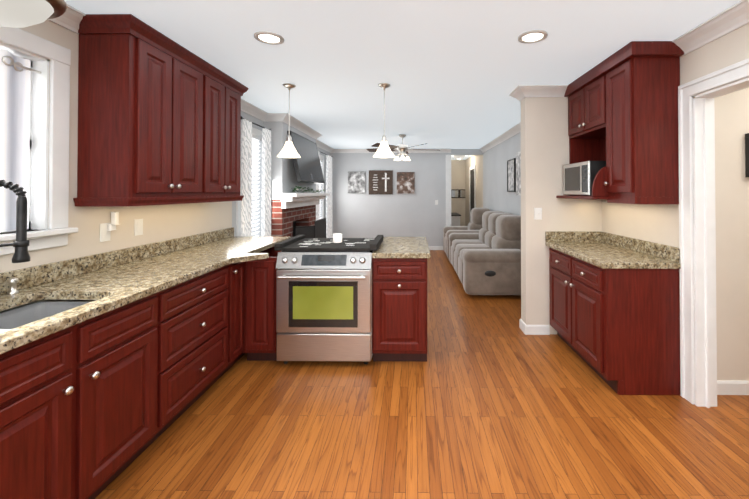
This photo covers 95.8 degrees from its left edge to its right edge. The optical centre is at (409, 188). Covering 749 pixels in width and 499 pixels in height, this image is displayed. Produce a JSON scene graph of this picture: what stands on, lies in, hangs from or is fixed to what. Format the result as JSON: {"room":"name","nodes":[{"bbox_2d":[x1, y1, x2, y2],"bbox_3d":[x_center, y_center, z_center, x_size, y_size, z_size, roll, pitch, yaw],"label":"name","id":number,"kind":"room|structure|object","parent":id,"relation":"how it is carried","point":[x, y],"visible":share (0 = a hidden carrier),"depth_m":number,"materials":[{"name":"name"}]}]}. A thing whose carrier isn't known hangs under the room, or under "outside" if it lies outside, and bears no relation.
{"room":"kitchen","nodes":[
{"label":"kitchen","id":0,"kind":"room"},
{"bbox_2d":[0,20,331,312],"bbox_3d":[-2.039,0.221,3.397,0.160,2.440,9.820,0,-1,1],"label":"wall","id":1,"kind":"structure","parent":0,"point":[169,221],"depth_m":2.19,"materials":[{"name":"beige paint"}]},
{"bbox_2d":[0,26,77,255],"bbox_3d":[-2.032,-0.243,1.271,0.220,1.125,1.370,0,-1,1],"label":"window","id":2,"kind":"structure","parent":1,"relation":"in","point":[49,135],"depth_m":1.83,"materials":[{"name":"white wood"}]},
{"bbox_2d":[0,49,40,231],"bbox_3d":[-2.013,-0.238,1.271,0.050,0.895,1.114,0,-1,1],"label":"sheer curtain","id":3,"kind":"object","parent":2,"relation":"hanging from","point":[14,116],"visible":0.94,"depth_m":1.73,"materials":[{"name":"white fabric"}]},
{"bbox_2d":[47,3,85,33],"bbox_3d":[-1.943,-0.981,0.369,0.095,0.095,3.262,0,-1,1],"label":"crown molding","id":4,"kind":"structure","parent":1,"relation":"attached to","point":[70,20],"depth_m":1.91,"materials":[{"name":"white wood"}]},
{"bbox_2d":[100,212,118,241],"bbox_3d":[-1.946,0.247,2.187,0.052,0.188,0.099,0,-1,1],"label":"electrical outlet","id":5,"kind":"object","parent":1,"relation":"attached to","point":[105,231],"visible":1,"depth_m":2.19,"materials":[{"name":"white plastic"}]},
{"bbox_2d":[134,219,142,235],"bbox_3d":[-1.964,0.281,2.441,0.012,0.116,0.076,0,-1,1],"label":"electrical outlet","id":6,"kind":"object","parent":1,"relation":"attached to","point":[138,227],"visible":1,"depth_m":2.43,"materials":[{"name":"white plastic"}]},
{"bbox_2d":[73,22,208,201],"bbox_3d":[-1.803,-0.455,2.340,0.325,1.030,0.688,0,-1,1],"label":"upper cabinet","id":7,"kind":"object","parent":1,"relation":"attached to","point":[159,118],"depth_m":2.04,"materials":[{"name":"brown wood"}]},
{"bbox_2d":[205,70,244,197],"bbox_3d":[-1.797,-0.449,2.985,0.325,1.030,0.603,0,-1,1],"label":"upper cabinet","id":8,"kind":"object","parent":1,"relation":"attached to","point":[222,179],"depth_m":2.95,"materials":[{"name":"brown wood"}]},
{"bbox_2d":[236,123,261,235],"bbox_3d":[-1.937,0.163,4.152,0.030,1.830,0.710,0,-1,1],"label":"window","id":9,"kind":"structure","parent":1,"relation":"in","point":[256,132],"depth_m":3.85,"materials":[{"name":"white wood"}]},
{"bbox_2d":[252,134,260,235],"bbox_3d":[-1.984,0.163,4.152,0.055,1.670,0.534,0,-1,1],"label":"window blinds","id":10,"kind":"object","parent":9,"relation":"attached to","point":[255,139],"visible":0.31,"depth_m":4.32,"materials":[{"name":"white plastic"}]},
{"bbox_2d":[241,116,270,235],"bbox_3d":[-1.890,0.310,4.092,0.116,2.214,0.795,0,-1,1],"label":"curtain","id":11,"kind":"object","parent":1,"relation":"hanging from","point":[246,178],"visible":0.6,"depth_m":3.91,"materials":[{"name":"white fabric"}]},
{"bbox_2d":[241,98,274,121],"bbox_3d":[-1.894,-0.946,3.902,0.120,0.095,1.190,0,-1,1],"label":"crown molding","id":12,"kind":"structure","parent":1,"relation":"attached to","point":[246,107],"depth_m":4.19,"materials":[{"name":"white wood"}]},
{"bbox_2d":[319,154,323,218],"bbox_3d":[-1.905,0.193,7.106,0.030,1.830,0.760,0,-1,1],"label":"window","id":13,"kind":"structure","parent":1,"relation":"in","point":[321,156],"depth_m":7.42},
{"bbox_2d":[319,158,321,218],"bbox_3d":[-1.953,0.193,7.107,0.055,1.670,0.584,0,-1,1],"label":"window blinds","id":14,"kind":"object","parent":13,"relation":"attached to","point":[320,192],"visible":0.23,"depth_m":7.32,"materials":[{"name":"white plastic"}]},
{"bbox_2d":[310,136,334,151],"bbox_3d":[-1.861,-0.915,7.042,0.120,0.095,1.990,0,-1,1],"label":"crown molding","id":15,"kind":"structure","parent":1,"relation":"attached to","point":[320,144],"depth_m":7.38,"materials":[{"name":"white wood"}]},
{"bbox_2d":[316,151,332,237],"bbox_3d":[-1.858,0.341,7.154,0.116,2.214,1.540,0,-1,1],"label":"curtain","id":16,"kind":"object","parent":1,"relation":"hanging from","point":[328,198],"visible":0.46,"depth_m":7.53,"materials":[{"name":"white fabric"}]},
{"bbox_2d":[264,122,315,237],"bbox_3d":[-1.814,0.240,5.260,0.248,2.438,1.550,0,-1,1],"label":"wall","id":17,"kind":"structure","parent":0,"point":[285,222],"depth_m":4.56,"materials":[{"name":"brick"}]},
{"bbox_2d":[275,113,322,139],"bbox_3d":[-1.648,-0.932,5.270,0.105,0.095,1.740,0,-1,1],"label":"crown molding","id":18,"kind":"structure","parent":17,"relation":"attached to","point":[282,117],"depth_m":4.94,"materials":[{"name":"white wood"}]},
{"bbox_2d":[280,193,329,208],"bbox_3d":[-1.574,0.174,5.258,0.228,0.210,1.750,0,-1,1],"label":"mantel shelf","id":19,"kind":"object","parent":17,"relation":"attached to","point":[291,200],"visible":1,"depth_m":4.80,"materials":[{"name":"white wood"}]},
{"bbox_2d":[291,186,323,192],"bbox_3d":[-1.556,0.014,5.247,0.233,0.104,1.268,0,-1,1],"label":"greenery garland","id":20,"kind":"object","parent":19,"relation":"on","point":[300,187],"visible":1,"depth_m":5.03,"materials":[{"name":"green plant"}]},
{"bbox_2d":[287,130,324,183],"bbox_3d":[-1.595,-0.441,5.269,0.207,0.713,1.240,0,-1,1],"label":"tv","id":21,"kind":"object","parent":17,"relation":"attached to","point":[307,165],"visible":0.96,"depth_m":5.11,"materials":[{"name":"black plastic"}]},
{"bbox_2d":[64,0,740,159],"bbox_3d":[1.010,-1.026,4.737,6.310,0.080,12.600,0,-1,1],"label":"ceiling","id":22,"kind":"structure","parent":0,"point":[454,74],"depth_m":2.44,"materials":[{"name":"white paint"}]},
{"bbox_2d":[0,0,66,27],"bbox_3d":[-1.681,-0.832,1.324,0.468,0.374,0.468,0,-1,1],"label":"dome ceiling light","id":23,"kind":"object","parent":22,"relation":"attached to","point":[19,13],"visible":1,"depth_m":1.37,"materials":[{"name":"white glass"}]},
{"bbox_2d":[254,31,283,44],"bbox_3d":[-0.942,-1.005,2.258,0.190,0.012,0.190,0,-1,1],"label":"recessed light","id":24,"kind":"object","parent":22,"relation":"in","point":[266,37],"visible":1,"depth_m":2.25,"materials":[{"name":"white"}]},
{"bbox_2d":[277,83,300,157],"bbox_3d":[-1.166,-0.651,3.257,0.216,0.697,0.216,0,-1,1],"label":"pendant light","id":25,"kind":"object","parent":22,"relation":"hanging from","point":[288,150],"visible":1,"depth_m":3.23,"materials":[{"name":"white glass"}]},
{"bbox_2d":[373,83,394,157],"bbox_3d":[-0.246,-0.651,3.247,0.216,0.697,0.216,0,-1,1],"label":"pendant light","id":26,"kind":"object","parent":22,"relation":"hanging from","point":[384,150],"visible":1,"depth_m":3.21,"materials":[{"name":"white glass"}]},
{"bbox_2d":[366,134,439,160],"bbox_3d":[-0.123,-0.739,6.135,1.375,0.464,1.330,0,-1,1],"label":"ceiling fan","id":27,"kind":"object","parent":22,"relation":"hanging from","point":[402,148],"visible":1,"depth_m":6.05,"materials":[{"name":"silver metal"}]},
{"bbox_2d":[453,155,464,159],"bbox_3d":[1.395,-0.868,9.482,0.340,0.139,0.340,0,-1,1],"label":"light","id":28,"kind":"object","parent":22,"relation":"attached to","point":[458,157],"visible":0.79,"depth_m":9.37,"materials":[{"name":"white glass"}]},
{"bbox_2d":[518,30,547,43],"bbox_3d":[0.818,-1.005,2.239,0.190,0.012,0.190,0,-1,1],"label":"recessed light","id":29,"kind":"object","parent":22,"relation":"in","point":[531,36],"visible":1,"depth_m":2.23,"materials":[{"name":"white"}]},
{"bbox_2d":[332,149,483,245],"bbox_3d":[-0.074,0.268,8.196,3.630,2.440,0.140,0,-1,1],"label":"wall","id":30,"kind":"structure","parent":0,"point":[354,215],"depth_m":8.13,"materials":[{"name":"grey paint"}]},
{"bbox_2d":[348,172,364,192],"bbox_3d":[-1.280,-0.142,8.125,0.428,0.528,0.032,0,-1,1],"label":"picture","id":31,"kind":"object","parent":30,"relation":"attached to","point":[356,182],"visible":0.98,"depth_m":8.11},
{"bbox_2d":[369,170,392,193],"bbox_3d":[-0.695,-0.142,8.118,0.588,0.588,0.034,0,-1,1],"label":"picture","id":32,"kind":"object","parent":30,"relation":"attached to","point":[380,181],"visible":1,"depth_m":8.11,"materials":[{"name":"brown wood"}]},
{"bbox_2d":[335,148,450,151],"bbox_3d":[-0.455,-0.904,8.094,2.910,0.095,0.095,0,-1,1],"label":"crown molding","id":33,"kind":"structure","parent":30,"relation":"attached to","point":[441,149],"depth_m":8.09,"materials":[{"name":"white wood"}]},
{"bbox_2d":[397,172,414,193],"bbox_3d":[-0.095,-0.133,8.113,0.438,0.528,0.032,0,-1,1],"label":"picture","id":34,"kind":"object","parent":30,"relation":"attached to","point":[405,182],"visible":0.98,"depth_m":8.10},
{"bbox_2d":[429,155,450,249],"bbox_3d":[-0.452,0.338,8.137,2.915,2.300,0.045,0,-1,1],"label":"door frame","id":35,"kind":"structure","parent":30,"relation":"attached to","point":[448,157],"depth_m":8.10,"materials":[{"name":"white wood"}]},
{"bbox_2d":[95,250,748,498],"bbox_3d":[1.010,1.484,4.713,6.310,0.060,12.600,0,-1,1],"label":"floor","id":36,"kind":"structure","parent":0,"point":[489,399],"depth_m":1.97,"materials":[{"name":"brown wood"}]},
{"bbox_2d":[0,370,83,498],"bbox_3d":[-1.666,1.088,1.106,0.624,0.660,0.523,0,-1,1],"label":"base cabinet","id":37,"kind":"object","parent":36,"relation":"on","point":[42,440],"depth_m":1.26,"materials":[{"name":"brown wood"}]},
{"bbox_2d":[0,318,83,413],"bbox_3d":[-1.591,0.644,1.114,0.475,0.199,0.513,0,-1,1],"label":"drawer","id":38,"kind":"object","parent":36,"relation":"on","point":[30,369],"depth_m":1.24,"materials":[{"name":"brown wood"}]},
{"bbox_2d":[0,300,139,369],"bbox_3d":[-1.587,0.648,1.514,0.475,0.199,0.287,0,-1,1],"label":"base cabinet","id":39,"kind":"object","parent":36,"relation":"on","point":[109,332],"depth_m":1.56,"materials":[{"name":"brown wood"}]},
{"bbox_2d":[0,227,290,353],"bbox_3d":[-1.647,0.482,2.000,0.646,0.140,3.400,0,-1,1],"label":"countertop","id":40,"kind":"structure","parent":39,"relation":"on","point":[110,281],"depth_m":1.91,"materials":[{"name":"stone"}]},
{"bbox_2d":[7,277,18,294],"bbox_3d":[-1.904,0.469,1.623,0.054,0.076,0.035,0,-1,1],"label":"soap dispenser","id":41,"kind":"object","parent":40,"relation":"on","point":[13,282],"visible":0.96,"depth_m":1.61,"materials":[{"name":"silver metal"}]},
{"bbox_2d":[0,179,30,262],"bbox_3d":[-1.805,0.231,1.422,0.264,0.547,0.158,0,-1,1],"label":"faucet","id":42,"kind":"object","parent":40,"relation":"on","point":[20,244],"visible":1,"depth_m":1.46,"materials":[{"name":"black metal"}]},
{"bbox_2d":[84,326,163,498],"bbox_3d":[-1.660,1.093,1.591,0.624,0.660,0.447,0,-1,1],"label":"base cabinet","id":43,"kind":"object","parent":36,"relation":"on","point":[93,408],"depth_m":1.59,"materials":[{"name":"brown wood"}]},
{"bbox_2d":[140,290,231,430],"bbox_3d":[-1.654,1.099,2.161,0.624,0.660,0.693,0,-1,1],"label":"base cabinet","id":44,"kind":"object","parent":36,"relation":"on","point":[197,324],"depth_m":2.06,"materials":[{"name":"brown wood"}]},
{"bbox_2d":[165,282,243,365],"bbox_3d":[-1.650,1.103,2.617,0.624,0.660,0.219,0,-1,1],"label":"base cabinet","id":45,"kind":"object","parent":36,"relation":"on","point":[237,288],"depth_m":2.59,"materials":[{"name":"brown wood"}]},
{"bbox_2d":[244,266,277,360],"bbox_3d":[-1.210,1.107,3.020,0.286,0.660,0.620,0,-1,1],"label":"base cabinet","id":46,"kind":"object","parent":36,"relation":"on","point":[260,334],"depth_m":2.71,"materials":[{"name":"brown wood"}]},
{"bbox_2d":[295,218,325,237],"bbox_3d":[-1.499,0.970,5.254,0.235,0.976,1.016,0,-1,1],"label":"fire screen","id":47,"kind":"object","parent":36,"relation":"on","point":[318,230],"visible":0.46,"depth_m":4.96,"materials":[{"name":"black metal"}]},
{"bbox_2d":[276,251,372,363],"bbox_3d":[-0.684,0.971,2.969,0.760,0.928,0.712,0,-1,1],"label":"range","id":48,"kind":"object","parent":36,"relation":"on","point":[323,305],"visible":0.79,"depth_m":2.67,"materials":[{"name":"silver metal"}]},
{"bbox_2d":[274,235,383,250],"bbox_3d":[-0.673,0.479,3.005,0.830,0.054,0.590,0,-1,1],"label":"cooktop","id":49,"kind":"object","parent":48,"relation":"on","point":[299,243],"visible":0.88,"depth_m":2.84,"materials":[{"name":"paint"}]},
{"bbox_2d":[333,233,341,242],"bbox_3d":[-0.643,0.445,3.010,0.080,0.075,0.080,0,-1,1],"label":"glass candle","id":50,"kind":"object","parent":49,"relation":"on","point":[337,237],"visible":1,"depth_m":2.98,"materials":[{"name":"white glass"}]},
{"bbox_2d":[372,258,426,361],"bbox_3d":[-0.076,1.001,3.009,0.446,0.873,0.620,0,-1,1],"label":"base cabinet","id":51,"kind":"object","parent":36,"relation":"on","point":[399,285],"depth_m":2.70,"materials":[{"name":"brown wood"}]},
{"bbox_2d":[372,237,430,257],"bbox_3d":[-0.061,0.543,3.183,0.469,0.040,1.000,0,-1,1],"label":"countertop","id":52,"kind":"structure","parent":51,"relation":"on","point":[391,247],"depth_m":2.91,"materials":[{"name":"stone"}]},
{"bbox_2d":[451,213,460,225],"bbox_3d":[1.260,1.079,10.290,0.467,0.860,1.090,0,-1,1],"label":"desk","id":53,"kind":"object","parent":36,"relation":"on","point":[455,219],"visible":0.12,"depth_m":9.77,"materials":[{"name":"wood"}]},
{"bbox_2d":[443,208,490,258],"bbox_3d":[1.238,0.928,7.191,0.975,1.020,1.070,0,-1,1],"label":"recliner chair","id":54,"kind":"object","parent":36,"relation":"on","point":[475,224],"visible":0.42,"depth_m":7.00,"materials":[{"name":"grey fabric"}]},
{"bbox_2d":[449,211,520,294],"bbox_3d":[1.220,0.911,5.436,0.975,1.020,2.120,0,-1,1],"label":"sofa","id":55,"kind":"object","parent":36,"relation":"on","point":[486,260],"visible":0.94,"depth_m":4.47,"materials":[{"name":"grey fabric"}]},
{"bbox_2d":[549,247,679,394],"bbox_3d":[1.606,0.998,2.823,0.568,0.873,0.985,0,-1,1],"label":"base cabinet","id":56,"kind":"object","parent":36,"relation":"on","point":[618,331],"visible":1,"depth_m":2.33,"materials":[{"name":"brown wood"}]},
{"bbox_2d":[545,231,680,268],"bbox_3d":[1.613,0.490,2.818,0.556,0.140,1.005,0,-1,1],"label":"countertop","id":57,"kind":"structure","parent":56,"relation":"on","point":[603,250],"depth_m":2.72,"materials":[{"name":"stone"}]},
{"bbox_2d":[451,189,464,197],"bbox_3d":[1.589,0.175,10.854,0.520,0.280,0.023,0,-1,1],"label":"picture","id":58,"kind":"object","parent":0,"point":[457,193],"visible":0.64,"depth_m":10.84,"materials":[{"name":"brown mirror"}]},
{"bbox_2d":[469,165,475,221],"bbox_3d":[1.775,0.436,9.510,0.019,2.130,0.890,0,-1,1],"label":"door frame","id":59,"kind":"structure","parent":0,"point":[472,187],"depth_m":9.52,"materials":[{"name":"white wood"}]},
{"bbox_2d":[484,133,587,230],"bbox_3d":[1.821,0.259,7.232,0.120,2.440,7.510,0,-1,1],"label":"wall","id":60,"kind":"structure","parent":0,"point":[496,196],"depth_m":6.42,"materials":[{"name":"grey paint"}]},
{"bbox_2d":[480,122,520,151],"bbox_3d":[1.698,-0.927,5.804,0.095,0.095,4.630,0,-1,1],"label":"crown molding","id":61,"kind":"structure","parent":60,"relation":"attached to","point":[516,129],"depth_m":6.10,"materials":[{"name":"white wood"}]},
{"bbox_2d":[507,158,515,191],"bbox_3d":[1.729,-0.216,5.722,0.034,0.550,0.426,0,-1,1],"label":"picture","id":62,"kind":"object","parent":60,"relation":"attached to","point":[511,175],"visible":0.98,"depth_m":5.70,"materials":[{"name":"black plastic"}]},
{"bbox_2d":[516,151,520,194],"bbox_3d":[1.722,-0.231,5.222,0.032,0.680,0.388,0,-1,1],"label":"picture","id":63,"kind":"object","parent":60,"relation":"attached to","point":[518,173],"visible":0.48,"depth_m":5.29},
{"bbox_2d":[520,97,583,333],"bbox_3d":[1.421,0.221,3.406,0.540,2.440,0.150,0,-1,1],"label":"wall","id":64,"kind":"structure","parent":0,"point":[540,140],"depth_m":3.33,"materials":[{"name":"beige paint"}]},
{"bbox_2d":[519,319,549,329],"bbox_3d":[1.420,1.394,3.466,0.564,0.092,0.034,0,-1,1],"label":"baseboard","id":65,"kind":"structure","parent":64,"relation":"attached to","point":[522,325],"depth_m":3.31,"materials":[{"name":"white wood"}]},
{"bbox_2d":[534,208,541,219],"bbox_3d":[1.270,0.250,3.322,0.076,0.120,0.019,0,-1,1],"label":"switch","id":66,"kind":"object","parent":64,"relation":"attached to","point":[537,213],"visible":1,"depth_m":3.32,"materials":[{"name":"white plastic"}]},
{"bbox_2d":[511,85,567,99],"bbox_3d":[1.315,-0.952,3.300,0.520,0.095,0.105,0,-1,1],"label":"crown molding","id":67,"kind":"structure","parent":64,"relation":"attached to","point":[520,92],"depth_m":3.30,"materials":[{"name":"white wood"}]},
{"bbox_2d":[588,23,748,380],"bbox_3d":[1.921,0.197,1.035,0.150,2.440,5.180,0,-1,1],"label":"wall","id":68,"kind":"structure","parent":0,"point":[656,223],"depth_m":2.35,"materials":[{"name":"beige paint"}]},
{"bbox_2d":[556,41,683,203],"bbox_3d":[1.667,-0.443,2.812,0.445,1.116,1.035,0,-1,1],"label":"upper cabinet","id":69,"kind":"object","parent":68,"relation":"attached to","point":[623,112],"visible":0.96,"depth_m":2.37,"materials":[{"name":"brown wood"}]},
{"bbox_2d":[563,161,605,195],"bbox_3d":[1.676,-0.081,3.041,0.362,0.294,0.480,0,-1,1],"label":"microwave","id":70,"kind":"object","parent":69,"relation":"in","point":[578,178],"visible":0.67,"depth_m":2.94,"materials":[{"name":"silver plastic"}]},
{"bbox_2d":[672,0,748,56],"bbox_3d":[1.822,-0.980,0.521,0.095,0.095,3.645,0,-1,1],"label":"crown molding","id":71,"kind":"structure","parent":68,"relation":"attached to","point":[728,20],"depth_m":2.02,"materials":[{"name":"white wood"}]},
{"bbox_2d":[678,58,748,407],"bbox_3d":[1.934,0.355,1.829,0.151,2.140,1.000,0,-1,1],"label":"door frame","id":72,"kind":"structure","parent":68,"relation":"attached to","point":[697,260],"depth_m":2.22,"materials":[{"name":"white wood"}]},
{"bbox_2d":[717,380,748,394],"bbox_3d":[3.010,1.383,2.325,1.960,0.092,0.014,0,-1,1],"label":"baseboard","id":73,"kind":"structure","parent":68,"relation":"attached to","point":[732,387],"depth_m":2.33,"materials":[{"name":"white wood"}]},
{"bbox_2d":[745,133,748,176],"bbox_3d":[2.610,-0.230,2.337,0.526,0.306,0.034,0,-1,1],"label":"picture","id":74,"kind":"object","parent":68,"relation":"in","point":[746,154],"depth_m":2.34,"materials":[{"name":"black plastic"}]}
]}

